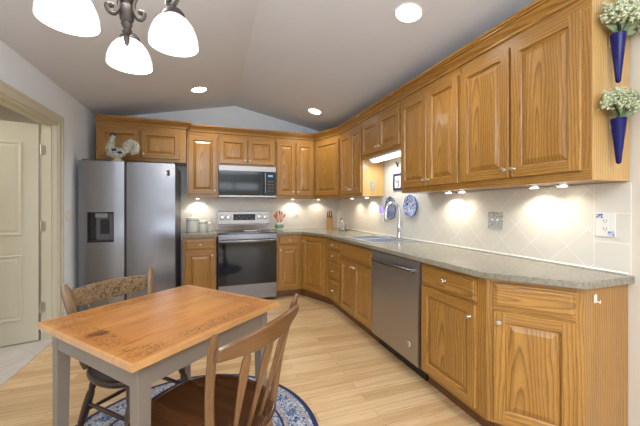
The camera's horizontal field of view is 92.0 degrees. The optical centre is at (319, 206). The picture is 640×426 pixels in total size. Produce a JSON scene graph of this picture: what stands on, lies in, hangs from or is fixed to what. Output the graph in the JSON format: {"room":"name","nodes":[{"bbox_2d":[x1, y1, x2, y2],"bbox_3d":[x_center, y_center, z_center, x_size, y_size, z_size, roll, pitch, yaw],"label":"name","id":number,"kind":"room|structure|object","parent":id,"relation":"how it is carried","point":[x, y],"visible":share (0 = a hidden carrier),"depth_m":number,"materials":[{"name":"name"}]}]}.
{"room":"kitchen","nodes":[
{"label":"kitchen","id":0,"kind":"room"},
{"bbox_2d":[0,105,40,313],"bbox_3d":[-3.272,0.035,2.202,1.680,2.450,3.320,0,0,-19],"label":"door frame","id":1,"kind":"structure","parent":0,"point":[6,114],"depth_m":3.62,"materials":[{"name":"beige paint"}]},
{"bbox_2d":[0,40,98,315],"bbox_3d":[-1.712,0.035,0.471,0.120,2.450,7.620,0,0,-19],"label":"wall","id":2,"kind":"structure","parent":0,"point":[79,122],"depth_m":3.15,"materials":[{"name":"paint"}]},
{"bbox_2d":[0,120,44,346],"bbox_3d":[-2.994,0.236,2.678,0.928,2.023,0.050,0,0,-34],"label":"door","id":3,"kind":"structure","parent":2,"relation":"in","point":[20,149],"depth_m":2.83,"materials":[{"name":"beige paint"}]},
{"bbox_2d":[0,80,63,339],"bbox_3d":[-2.419,0.190,2.522,0.142,2.140,1.080,0,0,-19],"label":"trim","id":4,"kind":"structure","parent":2,"relation":"attached to","point":[52,124],"depth_m":2.93,"materials":[{"name":"beige paint"}]},
{"bbox_2d":[65,210,70,221],"bbox_3d":[-2.587,0.095,3.178,0.016,0.118,0.115,0,0,-19],"label":"switch plate","id":5,"kind":"object","parent":2,"relation":"attached to","point":[67,213],"visible":1,"depth_m":3.18,"materials":[{"name":"white plastic"}]},
{"bbox_2d":[129,106,319,289],"bbox_3d":[-1.330,-0.163,4.705,3.640,2.845,0.120,0,0,-19],"label":"wall","id":6,"kind":"structure","parent":0,"point":[230,116],"depth_m":4.60,"materials":[{"name":"paint"}]},
{"bbox_2d":[96,123,186,166],"bbox_3d":[-2.285,-0.802,4.053,0.995,0.455,0.459,0,0,-19],"label":"upper cabinet","id":7,"kind":"object","parent":6,"relation":"attached to","point":[157,144],"visible":0.76,"depth_m":3.90,"materials":[{"name":"brown wood"}]},
{"bbox_2d":[187,131,217,197],"bbox_3d":[-1.639,-0.580,4.332,0.400,0.900,0.359,0,0,-19],"label":"upper cabinet","id":8,"kind":"object","parent":6,"relation":"attached to","point":[202,148],"visible":1,"depth_m":4.19,"materials":[{"name":"brown wood"}]},
{"bbox_2d":[218,134,274,167],"bbox_3d":[-1.075,-0.802,4.530,0.790,0.455,0.359,0,0,-19],"label":"upper cabinet","id":9,"kind":"object","parent":6,"relation":"attached to","point":[233,150],"visible":0.98,"depth_m":4.38,"materials":[{"name":"brown wood"}]},
{"bbox_2d":[218,165,275,197],"bbox_3d":[-1.063,-0.356,4.498,0.782,0.432,0.426,0,0,-19],"label":"microwave","id":10,"kind":"object","parent":9,"relation":"attached to","point":[233,181],"visible":1,"depth_m":4.34,"materials":[{"name":"grey metal"}]},
{"bbox_2d":[272,138,313,198],"bbox_3d":[-0.415,-0.580,4.761,0.600,0.900,0.359,0,0,-19],"label":"upper cabinet","id":11,"kind":"object","parent":6,"relation":"attached to","point":[294,158],"visible":0.98,"depth_m":4.62,"materials":[{"name":"brown wood"}]},
{"bbox_2d":[0,295,481,425],"bbox_3d":[-0.816,1.308,0.848,5.220,0.104,7.740,0,0,-19],"label":"floor","id":12,"kind":"structure","parent":0,"point":[343,374],"depth_m":2.26,"materials":[{"name":"brown wood"}]},
{"bbox_2d":[78,159,180,311],"bbox_3d":[-2.274,0.364,3.832,0.945,1.772,0.804,0,0,-19],"label":"refrigerator","id":13,"kind":"object","parent":12,"relation":"on","point":[129,213],"visible":0.89,"depth_m":3.47,"materials":[{"name":"grey metal"}]},
{"bbox_2d":[105,133,139,161],"bbox_3d":[-2.232,-0.671,3.501,0.354,0.330,0.118,0,0,-16],"label":"figurine","id":14,"kind":"object","parent":13,"relation":"on","point":[132,146],"visible":0.98,"depth_m":3.47,"materials":[{"name":"ceramic"}]},
{"bbox_2d":[75,374,318,425],"bbox_3d":[-0.708,1.256,1.606,1.440,0.008,1.440,0,0,-19],"label":"rug","id":15,"kind":"object","parent":12,"relation":"on","point":[291,410],"visible":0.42,"depth_m":1.89,"materials":[{"name":"blue fabric"}]},
{"bbox_2d":[61,268,188,425],"bbox_3d":[-1.001,0.819,1.679,0.507,0.863,0.510,0,0,25],"label":"dining chair","id":16,"kind":"object","parent":15,"relation":"on","point":[106,289],"visible":0.38,"depth_m":1.62,"materials":[{"name":"brown wood"}]},
{"bbox_2d":[36,285,278,425],"bbox_3d":[-0.734,0.880,1.506,0.742,0.744,0.768,0,0,30],"label":"kitchen table","id":17,"kind":"object","parent":15,"relation":"on","point":[138,342],"visible":0.85,"depth_m":1.34,"materials":[{"name":"orange wood"}]},
{"bbox_2d":[126,293,298,425],"bbox_3d":[-0.430,0.812,1.222,0.602,0.879,0.530,0,0,25],"label":"dining chair","id":18,"kind":"object","parent":15,"relation":"on","point":[209,399],"visible":0.98,"depth_m":1.20,"materials":[{"name":"brown wood"}]},
{"bbox_2d":[183,237,215,289],"bbox_3d":[-1.621,0.822,4.190,0.400,0.876,0.639,0,0,-19],"label":"base cabinet","id":19,"kind":"object","parent":12,"relation":"on","point":[199,253],"visible":0.75,"depth_m":3.92,"materials":[{"name":"brown wood"}]},
{"bbox_2d":[182,230,217,237],"bbox_3d":[-1.616,0.364,4.202,0.417,0.036,0.620,0,0,-19],"label":"countertop","id":20,"kind":"structure","parent":19,"relation":"on","point":[214,233],"depth_m":3.96,"materials":[{"name":"stone"}]},
{"bbox_2d":[186,215,197,231],"bbox_3d":[-1.768,0.225,4.276,0.155,0.241,0.155,0,0,-19],"label":"canister","id":21,"kind":"object","parent":20,"relation":"on","point":[191,222],"visible":0.99,"depth_m":4.21,"materials":[{"name":"white ceramic"}]},
{"bbox_2d":[199,218,206,231],"bbox_3d":[-1.645,0.250,4.340,0.114,0.191,0.114,0,0,-19],"label":"canister","id":22,"kind":"object","parent":20,"relation":"on","point":[202,223],"visible":1,"depth_m":4.29,"materials":[{"name":"white ceramic"}]},
{"bbox_2d":[207,220,213,230],"bbox_3d":[-1.559,0.268,4.402,0.086,0.156,0.086,0,0,-19],"label":"canister","id":23,"kind":"object","parent":20,"relation":"on","point":[210,227],"visible":0.98,"depth_m":4.37,"materials":[{"name":"white ceramic"}]},
{"bbox_2d":[217,211,276,297],"bbox_3d":[-1.039,0.647,4.349,0.762,1.165,0.664,0,0,-19],"label":"range","id":24,"kind":"object","parent":12,"relation":"on","point":[246,261],"visible":0.94,"depth_m":4.13,"materials":[{"name":"grey metal"}]},
{"bbox_2d":[217,229,276,234],"bbox_3d":[-1.034,0.346,4.337,0.762,0.016,0.530,0,0,-19],"label":"cooktop","id":25,"kind":"object","parent":24,"relation":"in","point":[220,231],"depth_m":4.20,"materials":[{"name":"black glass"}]},
{"bbox_2d":[276,234,301,296],"bbox_3d":[-0.517,0.822,4.577,0.360,0.876,0.639,0,0,-19],"label":"base cabinet","id":26,"kind":"object","parent":12,"relation":"on","point":[289,247],"visible":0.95,"depth_m":4.31,"materials":[{"name":"brown wood"}]},
{"bbox_2d":[301,234,332,304],"bbox_3d":[0.092,0.822,4.540,0.806,0.876,1.110,0,0,-19],"label":"base cabinet","id":27,"kind":"object","parent":12,"relation":"on","point":[314,248],"visible":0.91,"depth_m":4.14,"materials":[{"name":"brown wood"}]},
{"bbox_2d":[271,228,633,289],"bbox_3d":[0.388,0.364,3.179,1.149,0.036,3.875,0,0,-19],"label":"countertop","id":28,"kind":"structure","parent":27,"relation":"on","point":[480,264],"depth_m":1.86,"materials":[{"name":"stone"}]},
{"bbox_2d":[275,222,283,229],"bbox_3d":[-0.616,0.285,4.679,0.135,0.120,0.135,0,0,-19],"label":"utensil crock","id":29,"kind":"object","parent":28,"relation":"on","point":[278,225],"visible":0.96,"depth_m":4.62,"materials":[{"name":"white ceramic"}]},
{"bbox_2d":[326,216,332,228],"bbox_3d":[0.153,0.240,4.875,0.090,0.210,0.160,0,0,6],"label":"knife block","id":30,"kind":"object","parent":28,"relation":"on","point":[329,221],"visible":0.8,"depth_m":4.81,"materials":[{"name":"brown wood"}]},
{"bbox_2d":[339,219,344,229],"bbox_3d":[0.334,0.262,4.673,0.100,0.168,0.100,0,0,-19],"label":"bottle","id":31,"kind":"object","parent":28,"relation":"on","point":[341,222],"visible":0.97,"depth_m":4.63,"materials":[{"name":"white plastic"}]},
{"bbox_2d":[343,235,412,242],"bbox_3d":[0.613,0.429,3.340,0.485,0.179,0.690,0,0,-19],"label":"sink","id":32,"kind":"object","parent":28,"relation":"in","point":[369,238],"visible":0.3,"depth_m":3.34,"materials":[{"name":"silver metal"}]},
{"bbox_2d":[384,201,407,239],"bbox_3d":[0.786,0.140,3.306,0.197,0.399,0.240,0,0,-19],"label":"faucet","id":33,"kind":"object","parent":28,"relation":"on","point":[399,236],"visible":1,"depth_m":3.31,"materials":[{"name":"silver metal"}]},
{"bbox_2d":[328,238,345,314],"bbox_3d":[0.425,0.822,3.855,0.629,0.876,0.400,0,0,-19],"label":"base cabinet","id":34,"kind":"object","parent":12,"relation":"on","point":[334,246],"visible":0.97,"depth_m":3.73,"materials":[{"name":"brown wood"}]},
{"bbox_2d":[340,241,378,341],"bbox_3d":[0.620,0.822,3.299,0.629,0.876,0.770,0,0,-19],"label":"base cabinet","id":35,"kind":"object","parent":12,"relation":"on","point":[355,260],"visible":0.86,"depth_m":3.15,"materials":[{"name":"brown wood"}]},
{"bbox_2d":[371,250,428,380],"bbox_3d":[0.837,0.822,2.605,0.639,0.867,0.670,0,0,-19],"label":"dishwasher","id":36,"kind":"object","parent":12,"relation":"on","point":[396,280],"visible":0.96,"depth_m":2.44,"materials":[{"name":"grey metal"}]},
{"bbox_2d":[421,262,493,425],"bbox_3d":[1.064,0.822,2.031,0.629,0.876,0.545,0,0,-19],"label":"base cabinet","id":37,"kind":"object","parent":12,"relation":"on","point":[453,303],"visible":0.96,"depth_m":1.87,"materials":[{"name":"brown wood"}]},
{"bbox_2d":[486,279,627,425],"bbox_3d":[1.237,0.822,1.613,0.595,0.876,0.352,0,0,-19],"label":"base cabinet","id":38,"kind":"object","parent":12,"relation":"on","point":[556,356],"visible":0.94,"depth_m":1.54,"materials":[{"name":"brown wood"}]},
{"bbox_2d":[0,0,534,131],"bbox_3d":[-0.031,-1.385,0.996,3.640,0.479,7.740,0,0,-19],"label":"ceiling","id":39,"kind":"structure","parent":0,"point":[279,59],"depth_m":2.69,"materials":[{"name":"paint"}]},
{"bbox_2d":[33,0,198,74],"bbox_3d":[-0.823,-1.037,1.362,0.543,0.704,0.522,0,0,-19],"label":"chandelier","id":40,"kind":"object","parent":39,"relation":"hanging from","point":[170,32],"visible":1,"depth_m":1.29,"materials":[{"name":"white glass"}]},
{"bbox_2d":[191,87,206,92],"bbox_3d":[-1.470,-1.424,3.755,0.191,0.044,0.195,0,0,-25],"label":"recessed light","id":41,"kind":"object","parent":39,"relation":"in","point":[195,89],"visible":1,"depth_m":3.75,"materials":[{"name":"white plastic"}]},
{"bbox_2d":[308,108,321,114],"bbox_3d":[-0.071,-1.315,4.256,0.191,0.044,0.195,0,0,-14],"label":"recessed light","id":42,"kind":"object","parent":39,"relation":"in","point":[311,110],"visible":1,"depth_m":4.25,"materials":[{"name":"white plastic"}]},
{"bbox_2d":[394,2,422,22],"bbox_3d":[0.608,-1.328,2.120,0.191,0.044,0.195,0,0,-14],"label":"recessed light","id":43,"kind":"object","parent":39,"relation":"in","point":[409,12],"visible":1,"depth_m":2.11,"materials":[{"name":"white plastic"}]},
{"bbox_2d":[337,0,639,425],"bbox_3d":[1.610,0.029,1.634,0.120,2.463,7.620,0,0,-19],"label":"wall","id":44,"kind":"structure","parent":0,"point":[390,167],"depth_m":1.54,"materials":[{"name":"beige paint"}]},
{"bbox_2d":[314,134,349,198],"bbox_3d":[0.179,-0.580,4.709,0.529,0.900,0.850,0,0,-19],"label":"upper cabinet","id":45,"kind":"object","parent":44,"relation":"attached to","point":[326,150],"visible":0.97,"depth_m":4.50,"materials":[{"name":"brown wood"}]},
{"bbox_2d":[340,122,383,197],"bbox_3d":[0.516,-0.580,4.033,0.339,0.900,0.638,0,0,-19],"label":"upper cabinet","id":46,"kind":"object","parent":44,"relation":"attached to","point":[356,172],"visible":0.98,"depth_m":3.81,"materials":[{"name":"brown wood"}]},
{"bbox_2d":[370,181,374,189],"bbox_3d":[0.633,-0.260,3.729,0.060,0.100,0.016,0,0,-19],"label":"switch plate","id":47,"kind":"object","parent":46,"relation":"attached to","point":[372,183],"visible":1,"depth_m":3.73,"materials":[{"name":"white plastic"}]},
{"bbox_2d":[362,100,401,159],"bbox_3d":[0.755,-0.800,3.353,0.339,0.460,0.800,0,0,-19],"label":"upper cabinet","id":48,"kind":"object","parent":44,"relation":"attached to","point":[381,133],"visible":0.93,"depth_m":3.24,"materials":[{"name":"brown wood"}]},
{"bbox_2d":[369,149,400,162],"bbox_3d":[0.740,-0.543,3.332,0.140,0.052,0.640,0,0,-19],"label":"fluorescent fixture","id":49,"kind":"object","parent":48,"relation":"attached to","point":[396,153],"visible":0.67,"depth_m":3.29,"materials":[{"name":"white plastic"}]},
{"bbox_2d":[393,168,401,190],"bbox_3d":[0.882,-0.321,3.509,0.014,0.260,0.180,0,0,-19],"label":"picture frame","id":50,"kind":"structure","parent":44,"relation":"attached to","point":[396,177],"depth_m":3.51,"materials":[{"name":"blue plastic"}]},
{"bbox_2d":[181,182,631,274],"bbox_3d":[-0.671,0.085,2.823,3.400,0.550,3.868,0,0,-19],"label":"wall tile","id":51,"kind":"structure","parent":44,"relation":"attached to","point":[558,224],"depth_m":2.24,"materials":[{"name":"beige tile"}]},
{"bbox_2d":[213,209,218,216],"bbox_3d":[-1.532,0.095,4.557,0.075,0.118,0.009,0,0,-19],"label":"outlet","id":52,"kind":"object","parent":51,"relation":"attached to","point":[214,210],"visible":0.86,"depth_m":4.55,"materials":[{"name":"white plastic"}]},
{"bbox_2d":[293,209,297,216],"bbox_3d":[-0.395,0.095,4.955,0.075,0.118,0.009,0,0,-19],"label":"outlet","id":53,"kind":"object","parent":51,"relation":"attached to","point":[295,211],"visible":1,"depth_m":4.96,"materials":[{"name":"white plastic"}]},
{"bbox_2d":[385,196,395,218],"bbox_3d":[0.828,0.010,3.627,0.018,0.273,0.242,0,0,-19],"label":"decorative plate","id":54,"kind":"object","parent":51,"relation":"attached to","point":[391,210],"visible":0.82,"depth_m":3.62,"materials":[{"name":"blue ceramic"}]},
{"bbox_2d":[403,195,416,216],"bbox_3d":[0.955,-0.010,3.264,0.018,0.243,0.242,0,0,-19],"label":"decorative plate","id":55,"kind":"object","parent":51,"relation":"attached to","point":[410,204],"visible":1,"depth_m":3.27,"materials":[{"name":"blue ceramic"}]},
{"bbox_2d":[488,212,502,228],"bbox_3d":[1.299,0.100,2.293,0.016,0.125,0.125,0,0,-19],"label":"switch plate","id":56,"kind":"object","parent":51,"relation":"attached to","point":[495,219],"visible":1,"depth_m":2.29,"materials":[{"name":"white plastic"}]},
{"bbox_2d":[596,213,615,236],"bbox_3d":[1.526,0.095,1.652,0.009,0.125,0.085,0,0,-19],"label":"outlet","id":57,"kind":"object","parent":51,"relation":"attached to","point":[605,222],"visible":1,"depth_m":1.65,"materials":[{"name":"white plastic"}]},
{"bbox_2d":[602,218,608,223],"bbox_3d":[1.524,0.074,1.651,0.002,0.028,0.030,0,0,-19],"label":"socket","id":58,"kind":"object","parent":57,"relation":"attached to","point":[604,220],"depth_m":1.65,"materials":[{"name":"white plastic"}]},
{"bbox_2d":[602,226,608,231],"bbox_3d":[1.524,0.116,1.651,0.002,0.028,0.030,0,0,-19],"label":"socket","id":59,"kind":"object","parent":57,"relation":"attached to","point":[604,228],"depth_m":1.65,"materials":[{"name":"white plastic"}]},
{"bbox_2d":[401,67,481,193],"bbox_3d":[1.011,-0.580,2.622,0.339,0.900,0.735,0,0,-19],"label":"upper cabinet","id":60,"kind":"object","parent":44,"relation":"attached to","point":[431,115],"visible":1,"depth_m":2.51,"materials":[{"name":"brown wood"}]},
{"bbox_2d":[270,227,628,274],"bbox_3d":[0.384,0.340,3.194,1.153,0.014,3.855,0,0,-19],"label":"trim","id":61,"kind":"structure","parent":44,"relation":"attached to","point":[537,259],"depth_m":2.16,"materials":[{"name":"white"}]},
{"bbox_2d":[461,0,629,189],"bbox_3d":[1.268,-0.580,1.887,0.339,0.900,0.813,0,0,-19],"label":"upper cabinet","id":62,"kind":"object","parent":44,"relation":"attached to","point":[531,116],"visible":1,"depth_m":1.65,"materials":[{"name":"brown wood"}]},
{"bbox_2d":[94,0,631,140],"bbox_3d":[-0.072,-1.061,3.440,4.818,0.090,2.235,0,0,30],"label":"crown molding","id":63,"kind":"structure","parent":62,"relation":"attached to","point":[537,11],"depth_m":2.68,"materials":[{"name":"brown wood"}]},
{"bbox_2d":[527,186,540,188],"bbox_3d":[1.337,-0.123,1.930,0.070,0.013,0.070,0,0,-19],"label":"puck light","id":64,"kind":"object","parent":62,"relation":"attached to","point":[530,187],"visible":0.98,"depth_m":1.91,"materials":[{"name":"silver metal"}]},
{"bbox_2d":[555,184,569,186],"bbox_3d":[1.392,-0.123,1.775,0.070,0.013,0.070,0,0,-19],"label":"puck light","id":65,"kind":"object","parent":62,"relation":"attached to","point":[556,185],"visible":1,"depth_m":1.76,"materials":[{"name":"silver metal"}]},
{"bbox_2d":[609,31,626,82],"bbox_3d":[1.416,-0.715,1.469,0.062,0.250,0.065,0,0,-19],"label":"vase","id":66,"kind":"object","parent":62,"relation":"hanging from","point":[617,41],"visible":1,"depth_m":1.46,"materials":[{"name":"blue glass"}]},
{"bbox_2d":[609,116,627,163],"bbox_3d":[1.419,-0.323,1.470,0.062,0.235,0.065,0,0,-19],"label":"vase","id":67,"kind":"object","parent":62,"relation":"attached to","point":[617,125],"visible":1,"depth_m":1.46,"materials":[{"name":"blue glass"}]},
{"bbox_2d":[598,85,639,117],"bbox_3d":[1.428,-0.489,1.440,0.283,0.180,0.112,0,0,-19],"label":"bunch","id":68,"kind":"object","parent":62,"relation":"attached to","point":[622,104],"visible":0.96,"depth_m":1.43,"materials":[{"name":"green plant"}]},
{"bbox_2d":[599,0,639,35],"bbox_3d":[1.452,-0.895,1.441,0.318,0.203,0.133,0,0,-19],"label":"bunch","id":69,"kind":"object","parent":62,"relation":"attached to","point":[627,19],"visible":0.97,"depth_m":1.42,"materials":[{"name":"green plant"}]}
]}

